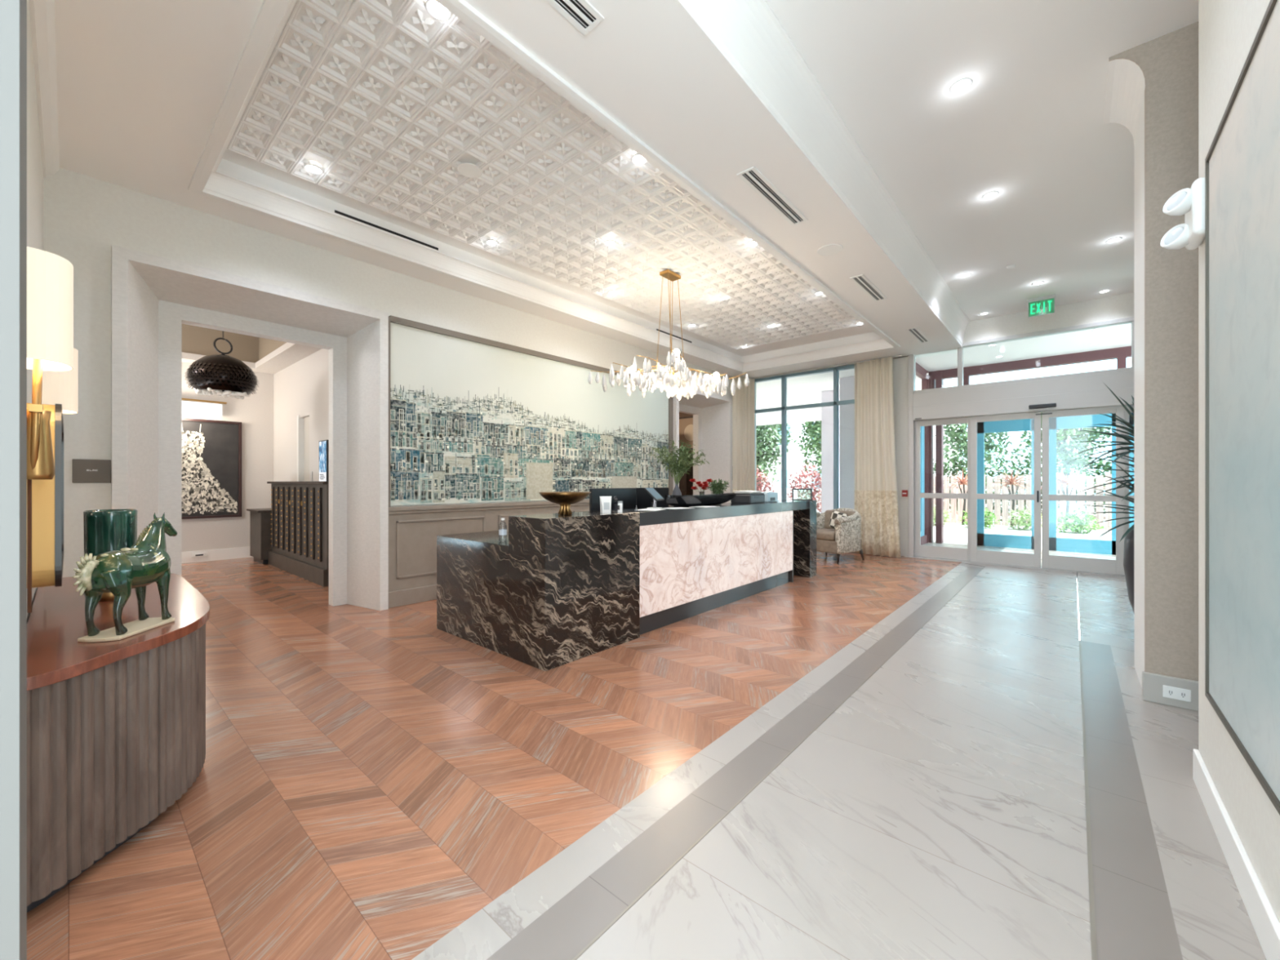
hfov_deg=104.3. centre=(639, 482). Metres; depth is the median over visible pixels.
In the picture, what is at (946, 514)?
bush
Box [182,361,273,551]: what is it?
wall
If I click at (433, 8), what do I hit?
recessed light
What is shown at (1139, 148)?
wall
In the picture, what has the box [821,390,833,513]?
column
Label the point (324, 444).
wall screen
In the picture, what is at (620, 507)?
tube
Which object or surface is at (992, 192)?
recessed light
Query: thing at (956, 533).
ground
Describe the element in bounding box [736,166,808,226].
ceiling vent
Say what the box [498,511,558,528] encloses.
trim
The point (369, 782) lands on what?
floor
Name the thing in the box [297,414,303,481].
trim
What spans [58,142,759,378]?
crown molding
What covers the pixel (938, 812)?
floor
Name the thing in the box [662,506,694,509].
paper sheet
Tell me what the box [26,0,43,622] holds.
wall
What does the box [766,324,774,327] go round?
recessed light
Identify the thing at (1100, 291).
recessed light
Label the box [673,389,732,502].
trim
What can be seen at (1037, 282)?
recessed light
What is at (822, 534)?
seat cushion
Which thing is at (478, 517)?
trim
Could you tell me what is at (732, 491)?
paper stack
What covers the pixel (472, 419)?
mural
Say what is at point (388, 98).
panel field
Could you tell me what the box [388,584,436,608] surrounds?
baseboard
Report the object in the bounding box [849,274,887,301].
ceiling vent
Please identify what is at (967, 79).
recessed light
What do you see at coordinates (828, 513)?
cushion
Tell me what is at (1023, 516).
bush
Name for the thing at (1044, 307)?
exit sign
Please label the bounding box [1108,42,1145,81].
trim
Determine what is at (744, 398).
curtain
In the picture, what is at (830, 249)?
ceiling speaker
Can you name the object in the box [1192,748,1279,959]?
baseboard
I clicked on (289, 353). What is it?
ceiling
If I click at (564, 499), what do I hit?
pedestal bowl
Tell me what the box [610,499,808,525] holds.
countertop
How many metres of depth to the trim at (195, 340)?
8.43 m
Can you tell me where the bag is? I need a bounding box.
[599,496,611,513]
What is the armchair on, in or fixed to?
on the floor at (369, 782)
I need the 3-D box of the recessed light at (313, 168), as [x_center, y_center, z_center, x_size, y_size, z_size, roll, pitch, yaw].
[-2.678,-2.579,4.082,0.132,0.026,0.132,0,0,41]
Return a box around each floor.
[26,542,1124,959]
[576,564,1091,959]
[1077,572,1266,959]
[1080,640,1182,959]
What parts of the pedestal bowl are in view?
dish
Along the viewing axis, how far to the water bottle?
4.10 m
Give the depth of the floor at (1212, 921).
2.08 m
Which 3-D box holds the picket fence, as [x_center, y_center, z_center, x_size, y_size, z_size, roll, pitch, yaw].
[11.080,0.565,16.232,10.400,1.610,0.065,0,0,41]
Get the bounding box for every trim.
[28,0,59,177]
[111,244,388,610]
[182,324,258,362]
[187,0,900,373]
[258,337,287,359]
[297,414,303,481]
[388,499,589,514]
[396,515,484,578]
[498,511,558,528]
[572,567,983,959]
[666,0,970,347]
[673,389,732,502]
[1079,640,1097,959]
[1103,58,1145,146]
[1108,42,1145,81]
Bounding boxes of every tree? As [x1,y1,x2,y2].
[756,422,795,490]
[793,420,821,482]
[933,423,1013,471]
[1018,412,1111,486]
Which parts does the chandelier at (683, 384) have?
bulb, bulb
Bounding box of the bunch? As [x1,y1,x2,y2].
[688,478,712,494]
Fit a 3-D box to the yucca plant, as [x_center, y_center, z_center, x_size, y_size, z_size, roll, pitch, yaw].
[4.559,-0.185,4.398,1.196,1.494,1.300,0,0,41]
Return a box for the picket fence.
[933,474,1111,530]
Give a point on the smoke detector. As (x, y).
(1011, 266)
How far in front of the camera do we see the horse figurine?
1.91 m
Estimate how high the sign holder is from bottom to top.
0.170 m
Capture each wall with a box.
[0,0,26,959]
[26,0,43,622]
[43,167,733,591]
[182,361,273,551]
[273,348,328,481]
[679,382,756,490]
[839,376,854,509]
[893,292,1133,555]
[1133,93,1144,688]
[1144,21,1198,680]
[1198,0,1279,922]
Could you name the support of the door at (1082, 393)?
in the wall at (1118, 306)
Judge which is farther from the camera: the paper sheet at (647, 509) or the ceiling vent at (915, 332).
the ceiling vent at (915, 332)
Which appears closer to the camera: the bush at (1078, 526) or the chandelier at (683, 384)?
the chandelier at (683, 384)
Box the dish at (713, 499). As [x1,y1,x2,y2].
[665,493,736,506]
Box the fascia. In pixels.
[756,412,821,426]
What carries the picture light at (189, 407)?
attached to the wall at (255, 412)
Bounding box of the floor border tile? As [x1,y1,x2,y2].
[411,562,973,959]
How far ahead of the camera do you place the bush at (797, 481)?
18.23 m
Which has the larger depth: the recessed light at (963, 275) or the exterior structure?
the exterior structure
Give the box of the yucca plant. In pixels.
[1067,382,1133,541]
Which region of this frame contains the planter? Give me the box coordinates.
[1123,528,1133,612]
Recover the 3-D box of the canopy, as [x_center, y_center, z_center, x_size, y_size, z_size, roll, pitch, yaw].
[2.940,-2.460,15.273,10.380,0.180,6.300,0,0,41]
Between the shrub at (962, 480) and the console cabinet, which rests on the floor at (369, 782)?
the console cabinet
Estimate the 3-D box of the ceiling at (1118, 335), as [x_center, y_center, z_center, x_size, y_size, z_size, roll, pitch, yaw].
[7.465,-2.540,8.881,4.800,0.100,2.700,0,0,41]
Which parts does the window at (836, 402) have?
glass pane, glass pane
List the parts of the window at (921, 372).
blue frame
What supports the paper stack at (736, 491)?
on the paper stack at (734, 492)
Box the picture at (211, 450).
[182,417,241,519]
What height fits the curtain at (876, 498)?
3.610 m
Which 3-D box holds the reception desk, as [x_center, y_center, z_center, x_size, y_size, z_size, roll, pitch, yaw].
[0.346,0.805,5.910,1.620,1.090,4.910,0,0,41]
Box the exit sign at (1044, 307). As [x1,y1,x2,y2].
[1027,293,1055,318]
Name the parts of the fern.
stem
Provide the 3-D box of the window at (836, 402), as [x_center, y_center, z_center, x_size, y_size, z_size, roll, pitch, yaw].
[3.561,-0.470,10.225,2.815,3.640,0.200,0,0,41]
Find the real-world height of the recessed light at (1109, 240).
0.026 m
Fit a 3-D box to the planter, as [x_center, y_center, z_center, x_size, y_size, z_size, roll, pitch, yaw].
[4.546,0.884,4.369,0.430,0.930,0.430,0,0,41]
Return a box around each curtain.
[732,377,755,493]
[853,356,901,557]
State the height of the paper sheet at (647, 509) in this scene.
0.002 m
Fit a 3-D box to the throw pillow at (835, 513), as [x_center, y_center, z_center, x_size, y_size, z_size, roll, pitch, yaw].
[3.442,0.665,8.631,0.140,0.330,0.367,0,0,-17]
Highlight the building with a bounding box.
[761,383,959,506]
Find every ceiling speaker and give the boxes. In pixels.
[457,162,482,177]
[817,244,843,255]
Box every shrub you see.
[944,470,967,524]
[991,469,1031,527]
[1056,468,1086,530]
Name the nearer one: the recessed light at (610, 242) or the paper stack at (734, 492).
the recessed light at (610, 242)
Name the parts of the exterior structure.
blue frame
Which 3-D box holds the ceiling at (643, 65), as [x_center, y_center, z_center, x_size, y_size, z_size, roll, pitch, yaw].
[0.684,-2.565,5.835,3.710,0.530,10.900,0,0,41]
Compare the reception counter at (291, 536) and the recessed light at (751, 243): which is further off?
the reception counter at (291, 536)
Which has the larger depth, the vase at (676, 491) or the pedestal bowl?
the vase at (676, 491)
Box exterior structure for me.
[928,346,1133,555]
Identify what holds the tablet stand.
on the reception desk
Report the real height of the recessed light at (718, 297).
0.026 m
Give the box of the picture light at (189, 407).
[182,398,226,416]
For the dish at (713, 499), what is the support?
on the reception desk
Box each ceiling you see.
[54,0,959,377]
[182,342,321,373]
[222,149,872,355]
[766,0,1198,320]
[915,323,1131,371]
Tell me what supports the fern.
in the planter
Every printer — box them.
[730,493,764,503]
[761,491,779,502]
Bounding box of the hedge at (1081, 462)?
[808,442,1111,527]
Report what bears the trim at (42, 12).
attached to the wall at (34, 162)
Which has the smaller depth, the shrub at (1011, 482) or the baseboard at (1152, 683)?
the baseboard at (1152, 683)
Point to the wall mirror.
(47, 495)
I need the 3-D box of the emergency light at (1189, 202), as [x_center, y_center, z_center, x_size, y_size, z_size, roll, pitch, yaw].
[2.383,-1.160,2.182,0.130,0.240,0.220,0,0,41]
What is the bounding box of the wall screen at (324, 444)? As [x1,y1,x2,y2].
[319,440,328,481]
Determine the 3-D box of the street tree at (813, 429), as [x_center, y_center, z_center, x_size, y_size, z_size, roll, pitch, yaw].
[7.994,-1.922,21.245,2.797,6.591,2.639,0,0,-30]
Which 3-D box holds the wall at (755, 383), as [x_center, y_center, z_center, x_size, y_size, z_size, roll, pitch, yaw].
[1.144,-0.650,12.448,3.780,4.000,0.220,0,0,41]
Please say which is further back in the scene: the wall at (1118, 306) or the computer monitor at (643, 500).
the wall at (1118, 306)
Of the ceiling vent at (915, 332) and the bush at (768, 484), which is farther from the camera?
the bush at (768, 484)
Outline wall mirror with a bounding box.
[26,403,63,587]
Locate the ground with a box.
[816,499,1111,586]
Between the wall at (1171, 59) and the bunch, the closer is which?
the wall at (1171, 59)
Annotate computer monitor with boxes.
[589,488,635,511]
[635,487,668,508]
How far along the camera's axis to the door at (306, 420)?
8.15 m
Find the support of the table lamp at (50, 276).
attached to the wall at (34, 162)
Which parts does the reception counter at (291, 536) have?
rail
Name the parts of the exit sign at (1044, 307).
acrylic panel, mounting plate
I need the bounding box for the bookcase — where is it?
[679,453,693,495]
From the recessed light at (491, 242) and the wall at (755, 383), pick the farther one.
the wall at (755, 383)
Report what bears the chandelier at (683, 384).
hanging from the panel field
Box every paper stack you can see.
[732,490,760,491]
[733,492,761,493]
[736,491,761,492]
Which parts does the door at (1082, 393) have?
handle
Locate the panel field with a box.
[226,0,863,349]
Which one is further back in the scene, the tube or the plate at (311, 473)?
the plate at (311, 473)
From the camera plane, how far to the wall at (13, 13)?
0.64 m
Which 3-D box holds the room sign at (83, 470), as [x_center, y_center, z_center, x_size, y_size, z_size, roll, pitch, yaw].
[-4.128,-0.085,3.745,0.015,0.176,0.196,0,0,41]
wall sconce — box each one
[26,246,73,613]
[41,347,78,413]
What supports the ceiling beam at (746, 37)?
attached to the ceiling at (1028, 128)
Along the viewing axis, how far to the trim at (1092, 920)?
1.88 m
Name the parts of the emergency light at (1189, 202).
lamp glass, lamp glass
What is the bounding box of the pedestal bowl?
[538,491,591,515]
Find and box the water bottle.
[498,517,506,542]
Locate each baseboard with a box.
[182,546,252,563]
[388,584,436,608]
[1142,671,1198,711]
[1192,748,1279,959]
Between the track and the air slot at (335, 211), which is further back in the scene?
the track
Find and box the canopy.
[756,368,921,417]
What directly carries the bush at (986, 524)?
on the ground
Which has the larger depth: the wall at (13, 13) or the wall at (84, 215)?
the wall at (84, 215)
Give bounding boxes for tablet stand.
[644,488,664,509]
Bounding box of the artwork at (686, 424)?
[679,416,693,449]
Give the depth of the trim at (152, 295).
4.56 m
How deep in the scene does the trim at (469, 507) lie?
6.07 m
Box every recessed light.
[303,162,323,174]
[425,0,451,21]
[485,238,497,245]
[604,239,616,246]
[608,289,617,294]
[631,152,647,164]
[711,295,720,299]
[746,240,758,247]
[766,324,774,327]
[813,290,822,295]
[949,77,972,93]
[959,273,971,277]
[982,191,999,199]
[1031,281,1044,285]
[1097,289,1111,293]
[1106,237,1122,243]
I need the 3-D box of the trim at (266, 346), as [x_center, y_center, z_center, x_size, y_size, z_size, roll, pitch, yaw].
[-4.922,-2.360,7.413,4.720,0.500,0.280,0,0,41]
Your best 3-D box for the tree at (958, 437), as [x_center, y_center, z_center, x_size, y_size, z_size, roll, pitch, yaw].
[12.463,-1.059,18.687,2.337,4.864,2.610,0,0,-28]
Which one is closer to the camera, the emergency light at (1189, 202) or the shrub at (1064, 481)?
the emergency light at (1189, 202)
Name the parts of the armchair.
leg, seat, leg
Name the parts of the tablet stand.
post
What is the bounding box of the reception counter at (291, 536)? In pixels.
[246,481,328,586]
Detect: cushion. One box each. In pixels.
[816,528,835,541]
[824,510,855,528]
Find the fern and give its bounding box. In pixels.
[706,479,728,493]
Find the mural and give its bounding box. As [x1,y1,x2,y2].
[388,315,673,506]
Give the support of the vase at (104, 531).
on the console cabinet
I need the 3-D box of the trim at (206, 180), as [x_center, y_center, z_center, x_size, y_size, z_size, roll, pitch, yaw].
[0.427,-2.360,6.118,3.010,0.180,8.570,0,0,41]
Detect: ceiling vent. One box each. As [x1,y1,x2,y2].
[545,0,604,35]
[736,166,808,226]
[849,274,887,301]
[906,327,929,342]
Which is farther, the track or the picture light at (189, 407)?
the track
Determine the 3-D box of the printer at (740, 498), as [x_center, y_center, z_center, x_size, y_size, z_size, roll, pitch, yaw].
[1.366,0.197,6.289,0.282,0.125,0.380,0,0,41]
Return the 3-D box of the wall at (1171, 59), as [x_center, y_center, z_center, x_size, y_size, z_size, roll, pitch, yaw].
[3.932,-0.690,2.431,2.060,4.080,0.050,0,0,41]
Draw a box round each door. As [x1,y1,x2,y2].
[303,416,309,481]
[908,316,1133,575]
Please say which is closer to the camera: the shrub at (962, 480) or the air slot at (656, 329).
the air slot at (656, 329)
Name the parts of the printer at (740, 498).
printer lid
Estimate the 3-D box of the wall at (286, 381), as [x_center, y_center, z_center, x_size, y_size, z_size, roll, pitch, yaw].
[-4.896,-0.640,7.642,4.980,3.980,0.100,0,0,41]
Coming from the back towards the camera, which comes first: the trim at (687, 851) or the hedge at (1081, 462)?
the hedge at (1081, 462)
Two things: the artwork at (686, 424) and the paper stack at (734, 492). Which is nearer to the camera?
the paper stack at (734, 492)
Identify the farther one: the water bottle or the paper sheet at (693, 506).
the paper sheet at (693, 506)
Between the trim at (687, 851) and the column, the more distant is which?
the column
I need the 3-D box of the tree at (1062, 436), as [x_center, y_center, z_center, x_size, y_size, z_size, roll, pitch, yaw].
[14.008,-1.018,16.423,2.459,4.781,2.418,0,0,21]
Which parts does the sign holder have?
plate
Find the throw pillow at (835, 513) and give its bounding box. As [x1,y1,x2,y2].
[829,511,847,528]
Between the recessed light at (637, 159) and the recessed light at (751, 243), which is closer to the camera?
the recessed light at (637, 159)
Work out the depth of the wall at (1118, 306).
8.22 m
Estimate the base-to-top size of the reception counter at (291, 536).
1.365 m
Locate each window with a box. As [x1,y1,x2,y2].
[755,364,854,552]
[915,362,928,545]
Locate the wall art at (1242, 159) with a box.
[1204,0,1279,814]
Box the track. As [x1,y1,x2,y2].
[751,354,902,378]
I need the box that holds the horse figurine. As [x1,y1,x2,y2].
[72,512,177,642]
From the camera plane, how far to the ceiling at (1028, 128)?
3.78 m
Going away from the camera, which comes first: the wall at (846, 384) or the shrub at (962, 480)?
the wall at (846, 384)
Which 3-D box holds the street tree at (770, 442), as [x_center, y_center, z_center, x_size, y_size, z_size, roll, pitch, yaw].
[5.292,-1.709,21.947,3.100,6.166,3.100,0,0,-2]
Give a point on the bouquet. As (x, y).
(678, 466)
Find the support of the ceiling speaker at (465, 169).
attached to the panel field
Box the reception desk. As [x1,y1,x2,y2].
[436,499,816,671]
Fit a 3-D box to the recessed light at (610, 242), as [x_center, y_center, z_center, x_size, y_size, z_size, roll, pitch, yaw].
[-0.320,-2.579,5.343,0.132,0.026,0.132,0,0,41]
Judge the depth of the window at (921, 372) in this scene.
11.09 m
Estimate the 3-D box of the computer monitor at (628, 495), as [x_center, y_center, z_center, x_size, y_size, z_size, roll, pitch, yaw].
[-0.258,0.324,5.171,0.180,0.530,0.720,0,0,38]
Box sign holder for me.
[791,488,812,500]
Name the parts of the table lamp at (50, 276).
finial rod, brass rod, brass rod, lamp shade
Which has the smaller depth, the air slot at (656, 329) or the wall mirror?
the wall mirror
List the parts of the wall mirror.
frame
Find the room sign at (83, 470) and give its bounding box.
[72,458,111,482]
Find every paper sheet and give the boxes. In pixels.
[636,508,662,511]
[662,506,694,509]
[693,506,719,507]
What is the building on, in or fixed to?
on the ground
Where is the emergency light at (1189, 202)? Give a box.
[1160,177,1204,249]
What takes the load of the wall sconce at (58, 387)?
attached to the wall at (34, 162)
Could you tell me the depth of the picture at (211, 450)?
8.55 m
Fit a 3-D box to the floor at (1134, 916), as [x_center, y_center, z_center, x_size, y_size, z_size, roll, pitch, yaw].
[1.572,1.399,1.588,0.183,0.101,6.860,0,0,41]
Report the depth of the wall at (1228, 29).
1.92 m
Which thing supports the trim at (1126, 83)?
attached to the wall at (1139, 148)
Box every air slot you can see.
[334,209,438,250]
[656,328,691,342]
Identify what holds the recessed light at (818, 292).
attached to the panel field
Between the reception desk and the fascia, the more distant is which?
the fascia
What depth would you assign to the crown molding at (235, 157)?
5.77 m
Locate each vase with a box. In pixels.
[83,509,137,601]
[671,478,681,495]
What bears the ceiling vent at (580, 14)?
in the ceiling at (643, 65)
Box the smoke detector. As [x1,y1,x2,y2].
[1005,264,1015,270]
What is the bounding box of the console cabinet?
[26,573,209,912]
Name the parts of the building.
pane, pane, pane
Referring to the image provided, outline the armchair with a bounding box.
[816,507,863,564]
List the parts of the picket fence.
rail, rail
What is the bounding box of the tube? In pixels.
[617,501,622,512]
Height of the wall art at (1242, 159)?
2.190 m
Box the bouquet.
[647,440,709,484]
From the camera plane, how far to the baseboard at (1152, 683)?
3.01 m
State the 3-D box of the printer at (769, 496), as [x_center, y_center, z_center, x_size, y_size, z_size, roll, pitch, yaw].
[1.691,0.195,6.642,0.330,0.130,0.300,0,0,41]
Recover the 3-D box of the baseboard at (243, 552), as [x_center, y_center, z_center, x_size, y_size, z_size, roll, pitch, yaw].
[-8.342,1.255,7.460,0.020,0.190,4.700,0,0,41]
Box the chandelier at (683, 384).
[587,269,749,400]
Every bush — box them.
[756,465,778,498]
[786,461,821,512]
[933,503,953,525]
[958,506,999,528]
[1004,506,1041,529]
[1056,507,1104,533]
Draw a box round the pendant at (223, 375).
[184,330,258,399]
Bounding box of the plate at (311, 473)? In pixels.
[310,471,312,481]
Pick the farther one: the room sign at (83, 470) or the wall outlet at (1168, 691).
the room sign at (83, 470)
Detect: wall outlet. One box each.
[191,552,207,557]
[1162,684,1191,702]
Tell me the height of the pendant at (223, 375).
1.448 m
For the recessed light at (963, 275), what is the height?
0.026 m
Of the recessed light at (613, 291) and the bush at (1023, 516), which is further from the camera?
the bush at (1023, 516)
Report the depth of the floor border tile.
1.96 m

